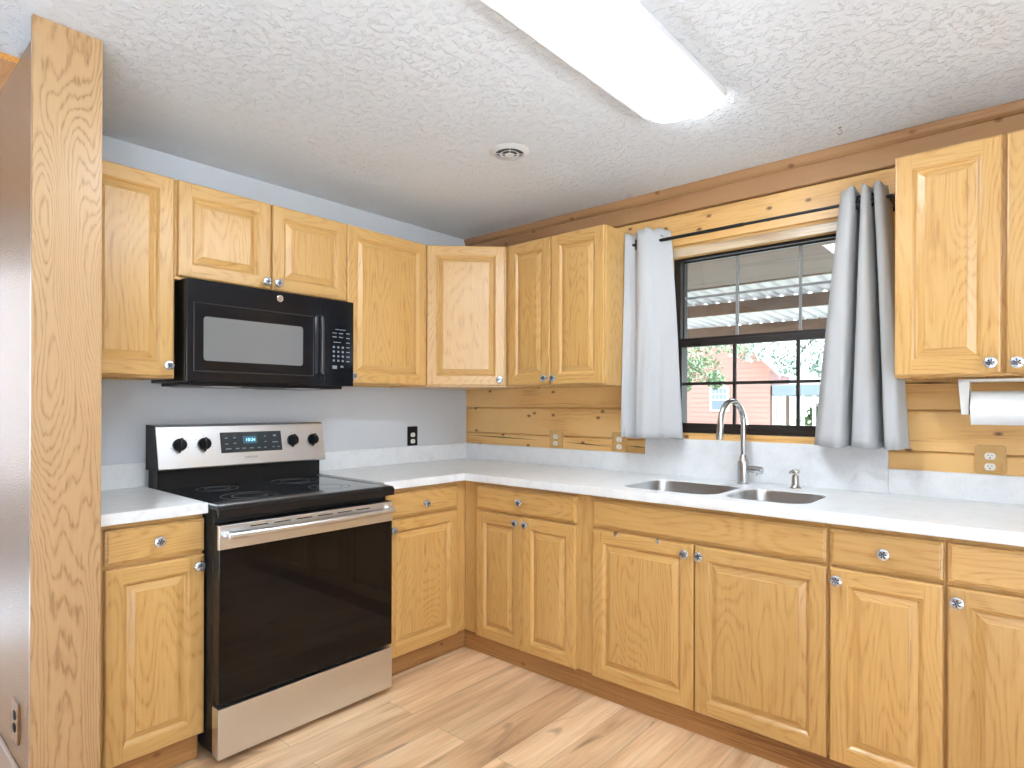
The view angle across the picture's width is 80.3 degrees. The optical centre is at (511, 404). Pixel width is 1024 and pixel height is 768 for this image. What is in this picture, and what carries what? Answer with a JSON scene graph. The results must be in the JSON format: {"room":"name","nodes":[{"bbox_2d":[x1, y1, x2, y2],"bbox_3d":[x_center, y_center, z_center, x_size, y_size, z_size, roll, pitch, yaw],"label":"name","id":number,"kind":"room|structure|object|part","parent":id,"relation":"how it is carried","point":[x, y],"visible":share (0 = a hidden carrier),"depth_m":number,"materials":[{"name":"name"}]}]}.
{"room":"kitchen","nodes":[
{"label":"kitchen","id":0,"kind":"room"},
{"bbox_2d":[0,41,30,767],"bbox_3d":[-1.571,0.093,2.004,0.725,2.330,0.153,0,0,41],"label":"wall","id":1,"kind":"structure","parent":0,"point":[15,95],"depth_m":1.91,"materials":[{"name":"beige paint"}]},
{"bbox_2d":[12,697,19,745],"bbox_3d":[-1.534,0.976,1.876,0.080,0.125,0.009,0,0,41],"label":"outlet","id":2,"kind":"object","parent":1,"relation":"attached to","point":[15,704],"visible":1,"depth_m":1.86,"materials":[{"name":"beige plastic"}]},
{"bbox_2d":[28,14,102,767],"bbox_3d":[-1.290,0.084,1.759,0.020,2.349,0.168,0,0,41],"label":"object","id":3,"kind":"structure","parent":1,"relation":"attached to","point":[67,63],"depth_m":1.75,"materials":[{"name":"brown wood"}]},
{"bbox_2d":[101,135,469,486],"bbox_3d":[-1.098,0.085,3.214,0.150,2.350,2.550,0,0,41],"label":"wall","id":4,"kind":"structure","parent":0,"point":[351,418],"depth_m":3.04,"materials":[{"name":"white paint"}]},
{"bbox_2d":[101,463,145,490],"bbox_3d":[-1.666,0.293,2.432,0.019,0.100,0.352,0,0,41],"label":"backsplash","id":5,"kind":"structure","parent":4,"relation":"attached to","point":[132,475],"depth_m":2.49,"materials":[{"name":"white stone"}]},
{"bbox_2d":[101,160,174,379],"bbox_3d":[-1.534,-0.494,2.325,0.350,0.779,0.359,0,0,41],"label":"upper cabinet","id":6,"kind":"object","parent":4,"relation":"attached to","point":[138,206],"visible":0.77,"depth_m":2.27,"materials":[{"name":"brown wood"}]},
{"bbox_3d":[-1.317,-0.153,2.331,0.030,0.038,0.038,0,-24,41],"label":"knob","id":7,"kind":"part","parent":6,"relation":"part of","materials":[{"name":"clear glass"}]},
{"bbox_2d":[174,180,346,300],"bbox_3d":[-1.162,-0.688,2.752,0.350,0.389,0.772,0,0,41],"label":"upper cabinet","id":8,"kind":"object","parent":4,"relation":"attached to","point":[220,236],"visible":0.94,"depth_m":2.61,"materials":[{"name":"brown wood"}]},
{"bbox_3d":[-1.074,-0.687,2.675,0.019,0.389,0.772,0,0,41],"label":"frame","id":9,"kind":"part","parent":8,"relation":"part of","materials":[{"name":"brown wood"}]},
{"bbox_3d":[-1.185,-0.693,2.518,0.019,0.375,0.376,0,0,41],"label":"door","id":10,"kind":"part","parent":8,"relation":"part of","materials":[{"name":"brown wood"}]},
{"bbox_2d":[151,278,352,390],"bbox_3d":[-1.136,-0.283,2.739,0.408,0.418,0.755,0,0,41],"label":"microwave","id":11,"kind":"object","parent":8,"relation":"attached to","point":[227,336],"visible":0.99,"depth_m":2.56,"materials":[{"name":"black metal"}]},
{"bbox_3d":[-1.069,-0.291,2.573,0.020,0.402,0.594,0,0,41],"label":"door","id":12,"kind":"part","parent":11,"relation":"part of","materials":[{"name":"black"}]},
{"bbox_3d":[-0.873,-0.271,2.761,0.040,0.284,0.032,0,0,41],"label":"handle","id":13,"kind":"part","parent":11,"relation":"part of","materials":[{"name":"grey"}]},
{"bbox_3d":[-0.820,-0.290,2.858,0.022,0.402,0.160,0,0,41],"label":"control panel","id":14,"kind":"part","parent":11,"relation":"part of","materials":[{"name":"black plastic"}]},
{"bbox_3d":[-1.060,-0.535,2.626,0.030,0.038,0.038,0,43,41],"label":"knob","id":15,"kind":"part","parent":8,"relation":"part of","materials":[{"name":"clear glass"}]},
{"bbox_3d":[-1.026,-0.535,2.665,0.030,0.038,0.038,0,-7,41],"label":"knob","id":16,"kind":"part","parent":8,"relation":"part of","materials":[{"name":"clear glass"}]},
{"bbox_3d":[-0.930,-0.692,2.811,0.019,0.375,0.377,0,0,41],"label":"door","id":17,"kind":"part","parent":8,"relation":"part of","materials":[{"name":"brown wood"}]},
{"bbox_2d":[345,224,425,387],"bbox_3d":[-0.740,-0.491,3.236,0.350,0.779,0.513,0,0,41],"label":"upper cabinet","id":18,"kind":"object","parent":4,"relation":"attached to","point":[386,274],"visible":0.72,"depth_m":3.13,"materials":[{"name":"brown wood"}]},
{"bbox_3d":[-0.772,-0.143,2.956,0.030,0.038,0.038,0,-13,41],"label":"knob","id":19,"kind":"part","parent":18,"relation":"part of","materials":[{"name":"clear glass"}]},
{"bbox_3d":[-0.652,-0.491,3.160,0.019,0.779,0.513,0,0,41],"label":"frame","id":20,"kind":"part","parent":18,"relation":"part of","materials":[{"name":"brown wood"}]},
{"bbox_2d":[319,443,465,470],"bbox_3d":[-0.678,0.297,3.565,0.019,0.100,1.127,0,0,41],"label":"backsplash","id":21,"kind":"structure","parent":4,"relation":"attached to","point":[358,458],"depth_m":3.52,"materials":[{"name":"white stone"}]},
{"bbox_2d":[407,426,417,445],"bbox_3d":[-0.600,0.187,3.663,0.009,0.116,0.074,0,0,41],"label":"outlet","id":22,"kind":"object","parent":4,"relation":"attached to","point":[412,431],"visible":1,"depth_m":3.66,"materials":[{"name":"black plastic"}]},
{"bbox_2d":[172,646,787,767],"bbox_3d":[0.310,1.314,1.751,6.500,0.100,2.900,0,0,41],"label":"floor","id":23,"kind":"structure","parent":0,"point":[464,707],"depth_m":2.34,"materials":[{"name":"brown wood"}]},
{"bbox_2d":[100,514,205,767],"bbox_3d":[-1.431,0.776,2.226,0.641,0.784,0.351,0,0,41],"label":"base cabinet","id":24,"kind":"object","parent":23,"relation":"on","point":[152,634],"visible":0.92,"depth_m":2.04,"materials":[{"name":"brown wood"}]},
{"bbox_3d":[-1.203,0.461,2.058,0.019,0.116,0.306,0,0,41],"label":"drawer","id":25,"kind":"part","parent":24,"relation":"part of","materials":[{"name":"brown wood"}]},
{"bbox_2d":[101,463,207,526],"bbox_3d":[-1.432,0.313,2.228,0.639,0.138,0.352,0,0,41],"label":"countertop","id":26,"kind":"structure","parent":24,"relation":"on","point":[125,498],"depth_m":2.17,"materials":[{"name":"white stone"}]},
{"bbox_3d":[-1.185,0.459,2.042,0.030,0.038,0.038,0,-19,41],"label":"knob","id":27,"kind":"part","parent":24,"relation":"part of","materials":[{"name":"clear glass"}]},
{"bbox_3d":[-1.101,0.567,2.138,0.030,0.038,0.038,0,-9,41],"label":"knob","id":28,"kind":"part","parent":24,"relation":"part of","materials":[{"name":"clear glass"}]},
{"bbox_2d":[113,735,196,767],"bbox_3d":[-1.243,1.213,2.051,0.019,0.093,0.339,0,0,41],"label":"baseboard","id":29,"kind":"structure","parent":23,"relation":"on","point":[175,754],"depth_m":2.10,"materials":[{"name":"brown wood"}]},
{"bbox_2d":[146,422,394,760],"bbox_3d":[-1.008,0.673,2.606,0.762,1.174,0.772,0,0,41],"label":"stove","id":30,"kind":"object","parent":23,"relation":"on","point":[298,559],"visible":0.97,"depth_m":2.40,"materials":[{"name":"black"}]},
{"bbox_3d":[-1.391,0.169,2.550,0.029,0.062,0.055,-15,-17,40],"label":"control knob","id":31,"kind":"part","parent":30,"relation":"part of","materials":[{"name":"black plastic"}]},
{"bbox_3d":[-1.325,0.170,2.626,0.029,0.062,0.055,-15,-10,40],"label":"control knob","id":32,"kind":"part","parent":30,"relation":"part of","materials":[{"name":"black plastic"}]},
{"bbox_3d":[-1.242,0.179,2.815,0.133,0.187,0.767,0,0,41],"label":"control panel","id":33,"kind":"part","parent":30,"relation":"part of","materials":[{"name":"silver metal"}]},
{"bbox_2d":[160,475,393,518],"bbox_3d":[-1.012,0.373,2.598,0.660,0.042,0.753,0,0,41],"label":"cooktop","id":34,"kind":"object","parent":30,"relation":"in","point":[233,498],"depth_m":2.49,"materials":[{"name":"black glass"}]},
{"bbox_3d":[-1.055,0.171,2.936,0.029,0.062,0.055,-15,-15,40],"label":"control knob","id":35,"kind":"part","parent":30,"relation":"part of","materials":[{"name":"black plastic"}]},
{"bbox_3d":[-0.792,1.149,2.404,0.051,0.176,0.749,0,0,41],"label":"storage drawer","id":36,"kind":"part","parent":30,"relation":"part of","materials":[{"name":"silver metal"}]},
{"bbox_3d":[-0.791,0.733,2.405,0.049,0.629,0.743,0,0,41],"label":"oven door","id":37,"kind":"part","parent":30,"relation":"part of","materials":[{"name":"black glass"}]},
{"bbox_3d":[-0.775,0.464,2.392,0.013,0.085,0.749,0,0,41],"label":"door panel","id":38,"kind":"part","parent":30,"relation":"part of","materials":[{"name":"silver metal"}]},
{"bbox_3d":[-0.774,0.775,2.390,0.006,0.538,0.743,0,0,41],"label":"door glass","id":39,"kind":"part","parent":30,"relation":"part of","materials":[{"name":"black glass"}]},
{"bbox_3d":[-0.746,0.455,2.373,0.062,0.025,0.730,0,0,41],"label":"handle","id":40,"kind":"part","parent":30,"relation":"part of","materials":[{"name":"silver metal"}]},
{"bbox_3d":[-0.984,0.171,3.018,0.029,0.062,0.055,-15,-16,40],"label":"control knob","id":41,"kind":"part","parent":30,"relation":"part of","materials":[{"name":"black plastic"}]},
{"bbox_2d":[385,480,464,658],"bbox_3d":[-0.632,0.779,3.143,0.641,0.784,0.551,0,0,41],"label":"base cabinet","id":42,"kind":"object","parent":23,"relation":"on","point":[428,521],"visible":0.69,"depth_m":2.96,"materials":[{"name":"brown wood"}]},
{"bbox_3d":[-0.542,0.576,2.780,0.030,0.038,0.038,0,-4,41],"label":"knob","id":43,"kind":"part","parent":42,"relation":"part of","materials":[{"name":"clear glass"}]},
{"bbox_3d":[-0.430,0.464,2.945,0.019,0.116,0.448,0,0,41],"label":"drawer","id":44,"kind":"part","parent":42,"relation":"part of","materials":[{"name":"brown wood"}]},
{"bbox_3d":[-0.411,0.474,2.930,0.030,0.038,0.038,0,-37,41],"label":"knob","id":45,"kind":"part","parent":42,"relation":"part of","materials":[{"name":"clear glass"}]},
{"bbox_2d":[392,629,463,675],"bbox_3d":[-0.439,1.216,2.974,0.019,0.093,0.556,0,0,41],"label":"baseboard","id":46,"kind":"structure","parent":23,"relation":"on","point":[407,661],"depth_m":2.99,"materials":[{"name":"brown wood"}]},
{"bbox_2d":[465,480,582,669],"bbox_3d":[0.211,0.782,3.134,0.739,0.784,0.641,0,0,41],"label":"base cabinet","id":47,"kind":"object","parent":23,"relation":"on","point":[524,546],"visible":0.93,"depth_m":2.88,"materials":[{"name":"brown wood"}]},
{"bbox_3d":[-0.064,0.854,2.999,0.303,0.637,0.019,0,0,41],"label":"door","id":48,"kind":"part","parent":47,"relation":"part of","materials":[{"name":"brown wood"}]},
{"bbox_3d":[0.013,0.566,2.902,0.038,0.038,0.030,27,17,38],"label":"knob","id":49,"kind":"part","parent":47,"relation":"part of","materials":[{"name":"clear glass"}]},
{"bbox_3d":[0.032,0.465,2.885,0.030,0.038,0.038,0,31,-49],"label":"knob","id":50,"kind":"part","parent":47,"relation":"part of","materials":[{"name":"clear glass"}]},
{"bbox_3d":[0.060,0.566,2.861,0.038,0.038,0.030,5,3,41],"label":"knob","id":51,"kind":"part","parent":47,"relation":"part of","materials":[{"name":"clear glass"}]},
{"bbox_3d":[0.055,0.465,2.898,0.614,0.116,0.019,0,0,41],"label":"drawer","id":52,"kind":"part","parent":47,"relation":"part of","materials":[{"name":"brown wood"}]},
{"bbox_3d":[0.169,0.855,2.797,0.308,0.637,0.019,0,0,41],"label":"door","id":53,"kind":"part","parent":47,"relation":"part of","materials":[{"name":"brown wood"}]},
{"bbox_2d":[464,629,853,767],"bbox_3d":[0.772,1.219,2.301,2.728,0.093,0.020,0,0,41],"label":"toe kick","id":54,"kind":"structure","parent":23,"relation":"on","point":[781,753],"depth_m":2.44,"materials":[{"name":"brown wood"}]},
{"bbox_2d":[582,495,829,756],"bbox_3d":[0.865,0.783,2.564,0.994,0.784,0.641,0,0,41],"label":"base cabinet","id":55,"kind":"object","parent":23,"relation":"on","point":[725,618],"visible":0.93,"depth_m":2.28,"materials":[{"name":"brown wood"}]},
{"bbox_3d":[0.526,0.856,2.486,0.461,0.637,0.019,0,0,41],"label":"door","id":56,"kind":"part","parent":55,"relation":"part of","materials":[{"name":"brown wood"}]},
{"bbox_2d":[319,438,1023,546],"bbox_3d":[0.565,0.278,2.495,3.299,0.222,1.146,0,0,41],"label":"countertop","id":57,"kind":"structure","parent":55,"relation":"on","point":[859,488],"depth_m":2.61,"materials":[{"name":"white stone"}]},
{"bbox_2d":[626,481,824,503],"bbox_3d":[0.863,0.472,2.519,0.758,0.228,0.368,0,0,41],"label":"sink","id":58,"kind":"object","parent":57,"relation":"in","point":[671,486],"visible":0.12,"depth_m":2.67,"materials":[{"name":"silver metal"}]},
{"bbox_3d":[0.735,0.462,2.631,0.418,0.208,0.368,0,0,41],"label":"bowl","id":59,"kind":"part","parent":58,"relation":"part of","materials":[{"name":"silver metal"}]},
{"bbox_3d":[1.026,0.462,2.364,0.308,0.208,0.348,0,0,41],"label":"bowl","id":60,"kind":"part","parent":58,"relation":"part of","materials":[{"name":"silver metal"}]},
{"bbox_2d":[716,399,763,484],"bbox_3d":[0.989,0.162,2.630,0.238,0.380,0.114,0,0,-44],"label":"faucet","id":61,"kind":"object","parent":57,"relation":"on","point":[743,470],"visible":1,"depth_m":2.69,"materials":[{"name":"silver metal"}]},
{"bbox_3d":[0.962,0.100,2.653,0.217,0.255,0.025,0,0,-41],"label":"spout","id":62,"kind":"part","parent":61,"relation":"part of","materials":[{"name":"silver metal"}]},
{"bbox_3d":[1.073,0.291,2.678,0.065,0.045,0.035,0,0,41],"label":"handle","id":63,"kind":"part","parent":61,"relation":"part of","materials":[{"name":"silver metal"}]},
{"bbox_2d":[789,469,800,488],"bbox_3d":[1.196,0.312,2.569,0.046,0.081,0.064,0,0,41],"label":"soap dispenser","id":64,"kind":"object","parent":57,"relation":"on","point":[795,478],"visible":1,"depth_m":2.56,"materials":[{"name":"silver metal"}]},
{"bbox_3d":[0.663,0.575,2.335,0.038,0.038,0.030,37,23,35],"label":"knob","id":65,"kind":"part","parent":55,"relation":"part of","materials":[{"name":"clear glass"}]},
{"bbox_3d":[0.707,0.574,2.297,0.038,0.038,0.030,3,2,41],"label":"knob","id":66,"kind":"part","parent":55,"relation":"part of","materials":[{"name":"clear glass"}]},
{"bbox_3d":[0.877,0.856,2.180,0.461,0.637,0.019,0,0,41],"label":"door","id":67,"kind":"part","parent":55,"relation":"part of","materials":[{"name":"brown wood"}]},
{"bbox_2d":[829,524,946,767],"bbox_3d":[1.361,0.785,2.132,0.319,0.784,0.641,0,0,41],"label":"base cabinet","id":68,"kind":"object","parent":23,"relation":"on","point":[888,589],"visible":0.92,"depth_m":1.91,"materials":[{"name":"brown wood"}]},
{"bbox_3d":[1.062,0.575,1.988,0.038,0.038,0.030,5,3,41],"label":"knob","id":69,"kind":"part","parent":68,"relation":"part of","materials":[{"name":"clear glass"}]},
{"bbox_3d":[1.162,0.468,1.901,0.038,0.038,0.030,32,20,37],"label":"knob","id":70,"kind":"part","parent":68,"relation":"part of","materials":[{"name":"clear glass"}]},
{"bbox_3d":[1.177,0.468,1.920,0.308,0.116,0.019,0,0,41],"label":"drawer","id":71,"kind":"part","parent":68,"relation":"part of","materials":[{"name":"brown wood"}]},
{"bbox_2d":[946,538,1023,767],"bbox_3d":[1.726,0.786,1.814,0.649,0.784,0.641,0,0,41],"label":"base cabinet","id":72,"kind":"object","parent":23,"relation":"on","point":[985,679],"visible":0.91,"depth_m":1.75,"materials":[{"name":"brown wood"}]},
{"bbox_3d":[1.303,0.579,1.778,0.038,0.038,0.030,7,4,41],"label":"knob","id":73,"kind":"part","parent":72,"relation":"part of","materials":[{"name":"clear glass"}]},
{"bbox_3d":[1.427,0.469,1.702,0.336,0.116,0.019,0,0,41],"label":"drawer","id":74,"kind":"part","parent":72,"relation":"part of","materials":[{"name":"brown wood"}]},
{"bbox_2d":[0,0,1023,239],"bbox_3d":[-0.618,-1.131,0.678,6.500,0.118,5.750,0,0,41],"label":"ceiling","id":75,"kind":"structure","parent":0,"point":[393,109],"depth_m":2.10,"materials":[{"name":"white paint"}]},
{"bbox_2d":[489,143,529,160],"bbox_3d":[-0.010,-1.078,2.606,0.176,0.016,0.176,0,0,41],"label":"ceiling vent","id":76,"kind":"object","parent":75,"relation":"in","point":[505,151],"visible":1,"depth_m":2.59,"materials":[{"name":"white plastic"}]},
{"bbox_2d":[481,0,726,121],"bbox_3d":[0.222,-1.058,1.723,0.304,0.056,1.228,0,0,41],"label":"ceiling light","id":77,"kind":"object","parent":75,"relation":"attached to","point":[620,46],"visible":1,"depth_m":1.79,"materials":[{"name":"white plastic"}]},
{"bbox_2d":[466,113,1023,475],"bbox_3d":[1.707,0.094,2.361,5.200,2.350,0.151,0,0,41],"label":"wall","id":78,"kind":"structure","parent":0,"point":[942,438],"depth_m":2.77,"materials":[{"name":"brown wood"}]},
{"bbox_2d":[399,245,537,389],"bbox_3d":[-0.265,-0.489,3.566,0.634,0.778,0.622,0,0,41],"label":"upper cabinet","id":79,"kind":"object","parent":78,"relation":"attached to","point":[466,285],"visible":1,"depth_m":3.35,"materials":[{"name":"brown wood"}]},
{"bbox_3d":[-0.255,-0.492,3.352,0.430,0.769,0.019,0,0,-4],"label":"door","id":80,"kind":"part","parent":79,"relation":"part of","materials":[{"name":"brown wood"}]},
{"bbox_3d":[-0.069,-0.139,3.340,0.038,0.038,0.030,36,-2,-3],"label":"knob","id":81,"kind":"part","parent":79,"relation":"part of","materials":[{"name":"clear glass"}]},
{"bbox_2d":[549,430,562,447],"bbox_3d":[0.254,0.197,3.520,0.092,0.106,0.009,0,0,41],"label":"outlet","id":82,"kind":"object","parent":78,"relation":"attached to","point":[555,436],"visible":1,"depth_m":3.52,"materials":[{"name":"brown wood"}]},
{"bbox_2d":[506,224,625,387],"bbox_3d":[0.294,-0.488,3.259,0.652,0.779,0.350,0,0,41],"label":"upper cabinet","id":83,"kind":"object","parent":78,"relation":"attached to","point":[565,292],"visible":0.99,"depth_m":3.08,"materials":[{"name":"brown wood"}]},
{"bbox_3d":[0.093,-0.491,3.254,0.290,0.769,0.019,0,0,41],"label":"door","id":84,"kind":"part","parent":83,"relation":"part of","materials":[{"name":"brown wood"}]},
{"bbox_3d":[0.166,-0.141,3.156,0.030,0.038,0.038,0,-36,-49],"label":"knob","id":85,"kind":"part","parent":83,"relation":"part of","materials":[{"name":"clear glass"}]},
{"bbox_3d":[0.209,-0.138,3.119,0.030,0.038,0.038,0,33,-49],"label":"knob","id":86,"kind":"part","parent":83,"relation":"part of","materials":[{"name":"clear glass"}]},
{"bbox_3d":[0.327,-0.491,3.050,0.320,0.769,0.019,0,0,41],"label":"door","id":87,"kind":"part","parent":83,"relation":"part of","materials":[{"name":"brown wood"}]},
{"bbox_2d":[612,432,626,451],"bbox_3d":[0.573,0.197,3.243,0.092,0.106,0.009,0,0,41],"label":"outlet","id":88,"kind":"object","parent":78,"relation":"attached to","point":[619,444],"visible":0.97,"depth_m":3.24,"materials":[{"name":"brown wood"}]},
{"bbox_2d":[464,99,1023,245],"bbox_3d":[1.653,-1.061,2.296,5.200,0.040,0.026,0,0,41],"label":"trim","id":89,"kind":"structure","parent":78,"relation":"attached to","point":[1015,107],"depth_m":2.68,"materials":[{"name":"brown wood"}]},
{"bbox_2d":[466,438,1023,504],"bbox_3d":[0.935,0.260,2.920,3.299,0.184,0.019,0,0,41],"label":"backsplash","id":90,"kind":"structure","parent":78,"relation":"attached to","point":[849,468],"depth_m":2.68,"materials":[{"name":"white stone"}]},
{"bbox_2d":[672,218,837,443],"bbox_3d":[1.175,-0.310,2.821,0.952,0.958,0.156,0,0,41],"label":"window","id":91,"kind":"structure","parent":78,"relation":"in","point":[824,231],"depth_m":2.86,"materials":[{"name":"brown wood"}]},
{"bbox_3d":[1.174,0.154,2.821,0.912,0.029,0.155,0,0,41],"label":"sill","id":92,"kind":"part","parent":91,"relation":"part of","materials":[{"name":"brown wood"}]},
{"bbox_3d":[1.172,-0.102,2.816,0.822,0.438,0.024,0,0,41],"label":"sash","id":93,"kind":"part","parent":91,"relation":"part of","materials":[{"name":"brown metal"}]},
{"bbox_3d":[1.193,-0.508,2.838,0.822,0.432,0.024,0,0,41],"label":"sash","id":94,"kind":"part","parent":91,"relation":"part of","materials":[{"name":"brown metal"}]},
{"bbox_2d":[632,193,894,246],"bbox_3d":[1.042,-0.808,2.764,1.261,0.070,0.120,0,0,41],"label":"curtain rod","id":95,"kind":"object","parent":78,"relation":"attached to","point":[889,196],"visible":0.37,"depth_m":2.67,"materials":[{"name":"black metal"}]},
{"bbox_2d":[621,227,682,438],"bbox_3d":[0.690,-0.352,2.986,0.295,1.036,0.120,0,0,41],"label":"curtain","id":96,"kind":"object","parent":95,"relation":"hanging from","point":[651,394],"visible":1,"depth_m":2.96,"materials":[{"name":"grey fabric"}]},
{"bbox_2d":[814,181,909,449],"bbox_3d":[1.377,-0.347,2.409,0.338,1.035,0.130,0,0,41],"label":"curtain","id":97,"kind":"object","parent":95,"relation":"hanging from","point":[862,403],"visible":0.98,"depth_m":2.37,"materials":[{"name":"grey fabric"}]},
{"bbox_2d":[895,129,1023,380],"bbox_3d":[1.676,-0.484,2.055,0.612,0.779,0.350,0,0,41],"label":"upper cabinet","id":98,"kind":"object","parent":78,"relation":"attached to","point":[959,208],"visible":1,"depth_m":2.03,"materials":[{"name":"brown wood"}]},
{"bbox_3d":[1.542,-0.137,1.958,0.038,0.038,0.030,29,19,37],"label":"knob","id":99,"kind":"part","parent":98,"relation":"part of","materials":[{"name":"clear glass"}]},
{"bbox_2d":[958,378,1023,413],"bbox_3d":[1.687,-0.028,2.015,0.330,0.120,0.090,0,0,41],"label":"paper towel holder","id":100,"kind":"object","parent":98,"relation":"attached to","point":[964,384],"visible":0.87,"depth_m":2.08,"materials":[{"name":"white plastic"}]},
{"bbox_2d":[970,391,1023,425],"bbox_3d":[1.692,0.011,2.010,0.273,0.115,0.115,0,0,41],"label":"paper towel roll","id":101,"kind":"object","parent":100,"relation":"on","point":[986,407],"visible":1,"depth_m":2.02,"materials":[{"name":"white paper"}]},
{"bbox_3d":[1.702,-0.487,1.852,0.302,0.769,0.019,0,0,41],"label":"door","id":102,"kind":"part","parent":98,"relation":"part of","materials":[{"name":"brown wood"}]},
{"bbox_3d":[1.592,-0.135,1.914,0.030,0.038,0.038,0,-34,-49],"label":"knob","id":103,"kind":"part","parent":98,"relation":"part of","materials":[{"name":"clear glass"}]},
{"bbox_2d":[974,445,1005,474],"bbox_3d":[1.747,0.200,2.220,0.092,0.106,0.009,0,0,41],"label":"outlet","id":104,"kind":"object","parent":78,"relation":"attached to","point":[988,459],"visible":1,"depth_m":2.22,"materials":[{"name":"brown wood"}]},
{"bbox_2d":[984,453,995,459],"bbox_3d":[1.746,0.187,2.218,0.033,0.025,0.003,0,0,41],"label":"receptacle","id":105,"kind":"object","parent":104,"relation":"attached to","point":[987,456],"depth_m":2.22,"materials":[{"name":"white plastic"}]},
{"bbox_2d":[984,463,995,469],"bbox_3d":[1.745,0.226,2.218,0.033,0.025,0.003,0,0,41],"label":"receptacle","id":106,"kind":"object","parent":104,"relation":"attached to","point":[987,466],"depth_m":2.22,"materials":[{"name":"white plastic"}]},
{"bbox_3d":[2.862,1.726,6.887,17.000,0.200,7.900,0,0,41],"label":"floor","id":107,"kind":"structure","parent":0,"visible":0},
{"bbox_2d":[687,241,834,337],"bbox_3d":[2.135,0.155,5.994,17.073,2.936,5.790,0,0,41],"label":"porch roof","id":108,"kind":"structure","parent":107,"relation":"on","point":[777,268],"depth_m":6.67,"materials":[{"name":"silver metal"}]},
{"label":"outside","id":109,"kind":"structure","parent":0,"visible":0},
{"bbox_2d":[790,419,810,425],"bbox_3d":[29.351,2.032,38.053,120.000,0.200,89.700,0,0,41],"label":"ground","id":110,"kind":"structure","parent":109,"point":[792,421],"depth_m":68.27,"materials":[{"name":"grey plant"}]},
{"bbox_2d":[687,343,762,391],"bbox_3d":[4.808,-0.596,17.542,4.815,4.887,1.079,0,0,45],"label":"oak tree","id":111,"kind":"object","parent":110,"relation":"on","point":[714,376],"visible":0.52,"depth_m":16.81,"materials":[{"name":"green plant"}]},
{"bbox_2d":[687,302,805,424],"bbox_3d":[6.614,-2.814,28.688,12.640,9.335,3.520,0,0,41],"label":"house","id":112,"kind":"structure","parent":110,"relation":"on","point":[704,403],"depth_m":25.05,"materials":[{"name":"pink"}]},
{"bbox_3d":[8.630,-0.468,25.315,0.620,0.450,0.015,0,0,41],"label":"pane","id":113,"kind":"part","parent":112,"relation":"part of","materials":[{"name":"blue"}]},
{"bbox_3d":[8.632,-0.003,25.311,0.630,0.380,0.015,0,0,41],"label":"pane","id":114,"kind":"part","parent":112,"relation":"part of","materials":[{"name":"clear glass"}]},
{"bbox_2d":[728,317,824,378],"bbox_3d":[9.473,-1.517,20.047,4.852,6.759,1.687,0,0,41],"label":"oak tree","id":115,"kind":"object","parent":110,"relation":"on","point":[786,361],"visible":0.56,"depth_m":20.11,"materials":[{"name":"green plant"}]},
{"bbox_2d":[772,384,819,425],"bbox_3d":[14.222,0.549,23.851,6.160,2.650,5.000,0,0,41],"label":"fence","id":116,"kind":"object","parent":110,"relation":"on","point":[806,390],"visible":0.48,"depth_m":23.48,"materials":[{"name":"white"}]},
{"bbox_3d":[10.672,0.748,23.826,0.110,2.230,0.100,0,0,41],"label":"post","id":117,"kind":"part","parent":116,"relation":"part of","materials":[{"name":"white wood"}]},
{"bbox_3d":[11.193,0.749,23.373,0.110,2.230,0.100,0,0,41],"label":"post","id":118,"kind":"part","parent":116,"relation":"part of","materials":[{"name":"white wood"}]},
{"bbox_3d":[11.494,0.750,23.110,0.110,2.230,0.100,0,0,41],"label":"post","id":119,"kind":"part","parent":116,"relation":"part of","materials":[{"name":"white wood"}]},
{"bbox_2d":[800,404,817,425],"bbox_3d":[12.628,0.881,25.225,1.491,1.970,1.300,0,0,41],"label":"bush","id":120,"kind":"object","parent":110,"relation":"on","point":[809,417],"visible":0.13,"depth_m":25.25,"materials":[{"name":"green plant"}]}
]}

